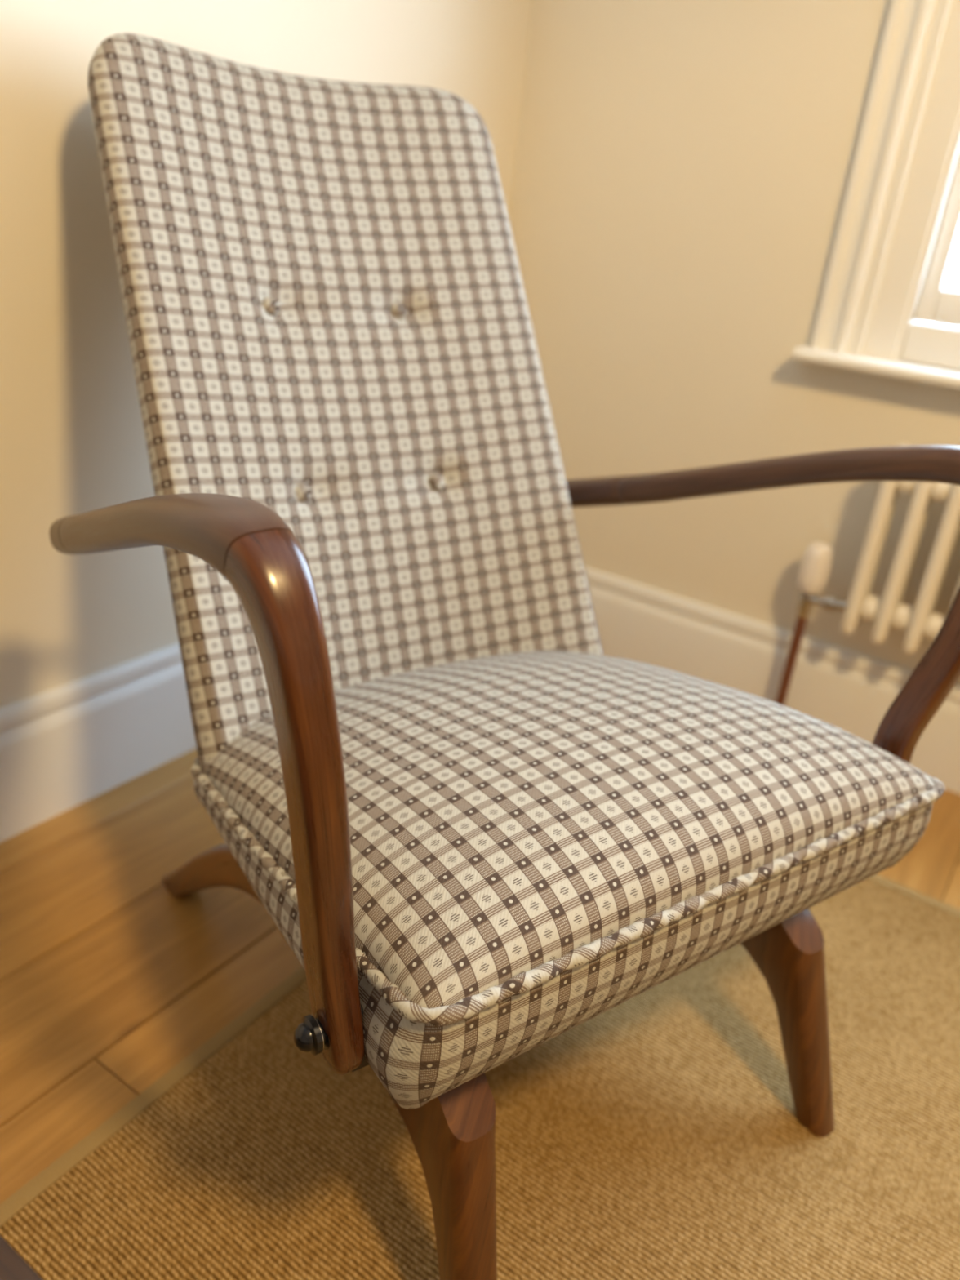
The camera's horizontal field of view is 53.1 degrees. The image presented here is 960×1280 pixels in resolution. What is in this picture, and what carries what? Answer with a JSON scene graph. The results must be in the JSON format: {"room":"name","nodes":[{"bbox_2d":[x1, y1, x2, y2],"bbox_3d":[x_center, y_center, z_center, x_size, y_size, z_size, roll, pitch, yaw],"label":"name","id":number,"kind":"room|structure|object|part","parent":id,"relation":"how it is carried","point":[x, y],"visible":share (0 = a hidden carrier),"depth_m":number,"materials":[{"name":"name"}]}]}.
{"room":"living room","nodes":[
{"label":"living room","id":0,"kind":"room"},
{"bbox_2d":[0,0,531,708],"bbox_3d":[-1.110,-0.615,0.335,0.225,2.448,4.403,21,28,29],"label":"wall","id":1,"kind":"structure","parent":0,"point":[73,442],"depth_m":1.29,"materials":[{"name":"beige paint"}]},
{"bbox_2d":[0,643,196,842],"bbox_3d":[-1.119,0.425,0.737,0.022,0.195,3.953,21,28,29],"label":"baseboard","id":2,"kind":"structure","parent":1,"relation":"attached to","point":[64,747],"depth_m":1.45,"materials":[{"name":"white paint"}]},
{"bbox_2d":[0,747,959,1204],"bbox_3d":[0.328,1.107,-0.055,4.030,0.090,4.403,21,28,29],"label":"floor","id":3,"kind":"structure","parent":0,"point":[110,980],"depth_m":1.21,"materials":[{"name":"brown wood"}]},
{"bbox_2d":[0,874,959,1279],"bbox_3d":[0.342,0.983,0.099,2.343,0.008,2.840,21,28,29],"label":"sisal rug","id":4,"kind":"object","parent":3,"relation":"on","point":[660,1135],"visible":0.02,"depth_m":1.00,"materials":[{"name":"fabric"}]},
{"bbox_2d":[0,1235,43,1279],"bbox_3d":[-0.373,0.585,0.360,0.540,0.352,0.538,21,28,29],"label":"coffee table","id":5,"kind":"object","parent":4,"relation":"on","point":[13,1266],"visible":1,"depth_m":0.51,"materials":[{"name":"brown wood"}]},
{"bbox_2d":[48,33,959,1279],"bbox_3d":[-0.041,-0.075,1.081,0.792,1.026,1.007,-11,30,-34],"label":"armchair","id":6,"kind":"object","parent":4,"relation":"on","point":[477,832],"visible":1,"depth_m":1.01,"materials":[{"name":"fabric"}]},
{"bbox_3d":[-0.255,-0.078,0.747,0.061,0.181,0.477,-10,29,-31],"label":"armrest","id":7,"kind":"part","parent":6,"relation":"part of","materials":[{"name":"brown wood"}]},
{"bbox_3d":[-0.276,0.290,1.122,0.042,0.285,0.475,-13,31,-35],"label":"leg","id":8,"kind":"part","parent":6,"relation":"part of","materials":[{"name":"brown wood"}]},
{"bbox_3d":[-0.112,0.125,0.609,0.077,0.397,0.070,-11,30,-34],"label":"arm post","id":9,"kind":"part","parent":6,"relation":"part of","materials":[{"name":"brown wood"}]},
{"bbox_3d":[-0.118,0.275,0.668,0.022,0.027,0.027,-11,30,-34],"label":"bolt knob","id":10,"kind":"part","parent":6,"relation":"part of","materials":[{"name":"grey metal"}]},
{"bbox_2d":[312,1015,324,1048],"bbox_3d":[-0.116,0.274,0.670,0.002,0.026,0.026,-11,30,-34],"label":"washer","id":11,"kind":"object","parent":6,"relation":"in","point":[317,1020],"depth_m":0.66,"materials":[{"name":"silver metal"}]},
{"bbox_3d":[-0.163,-0.272,1.205,0.562,0.798,0.534,-11,30,-34],"label":"backrest","id":12,"kind":"part","parent":6,"relation":"part of","materials":[{"name":"fabric"}]},
{"bbox_3d":[-0.093,0.279,0.702,0.019,0.059,0.038,-11,30,-34],"label":"mounting plate","id":13,"kind":"part","parent":6,"relation":"part of","materials":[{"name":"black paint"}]},
{"bbox_3d":[-0.056,0.430,0.863,0.056,0.279,0.311,-10,29,-32],"label":"leg","id":14,"kind":"part","parent":6,"relation":"part of","materials":[{"name":"brown wood"}]},
{"bbox_3d":[0.066,0.114,0.981,0.608,0.158,0.513,-11,30,-34],"label":"seat","id":15,"kind":"part","parent":6,"relation":"part of","materials":[{"name":"fabric"}]},
{"bbox_3d":[0.298,0.358,1.103,0.056,0.279,0.311,-13,31,-35],"label":"leg","id":16,"kind":"part","parent":6,"relation":"part of","materials":[{"name":"brown wood"}]},
{"bbox_3d":[0.353,-0.184,1.122,0.061,0.184,0.467,-13,31,-36],"label":"armrest","id":17,"kind":"part","parent":6,"relation":"part of","materials":[{"name":"brown wood"}]},
{"bbox_3d":[0.475,0.017,0.984,0.081,0.398,0.062,-11,30,-34],"label":"arm post","id":18,"kind":"part","parent":6,"relation":"part of","materials":[{"name":"brown wood"}]},
{"bbox_2d":[509,0,959,684],"bbox_3d":[1.626,-0.638,1.040,3.580,2.448,0.225,21,28,29],"label":"wall","id":19,"kind":"structure","parent":0,"point":[682,168],"depth_m":1.77,"materials":[{"name":"beige paint"}]},
{"bbox_2d":[584,567,959,794],"bbox_3d":[1.456,0.403,1.401,3.559,0.195,0.022,21,28,29],"label":"baseboard","id":20,"kind":"structure","parent":19,"relation":"attached to","point":[851,691],"depth_m":1.91,"materials":[{"name":"white paint"}]},
{"bbox_2d":[774,442,959,706],"bbox_3d":[0.997,0.064,1.540,1.004,0.601,0.118,21,28,29],"label":"radiator","id":21,"kind":"object","parent":19,"relation":"attached to","point":[887,612],"visible":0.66,"depth_m":1.63,"materials":[{"name":"beige metal"}]},
{"bbox_2d":[791,0,959,390],"bbox_3d":[1.282,-1.011,1.172,1.364,1.512,0.386,21,28,29],"label":"window","id":22,"kind":"structure","parent":19,"relation":"in","point":[885,302],"depth_m":1.55,"materials":[{"name":"white paint"}]},
{"bbox_3d":[1.172,-0.324,1.444,1.350,0.022,0.278,21,28,29],"label":"sill","id":23,"kind":"part","parent":22,"relation":"part of","materials":[{"name":"white paint"}]},
{"bbox_3d":[0.779,-0.816,1.491,0.029,0.619,0.032,21,28,29],"label":"sash","id":24,"kind":"part","parent":22,"relation":"part of","materials":[{"name":"white paint"}]},
{"bbox_3d":[1.250,-0.391,1.507,1.071,0.061,0.268,21,28,29],"label":"sill","id":25,"kind":"part","parent":22,"relation":"part of","materials":[{"name":"white paint"}]},
{"bbox_3d":[1.171,-0.401,1.364,0.994,0.054,0.032,21,28,29],"label":"rail","id":26,"kind":"part","parent":22,"relation":"part of","materials":[{"name":"white paint"}]}
]}

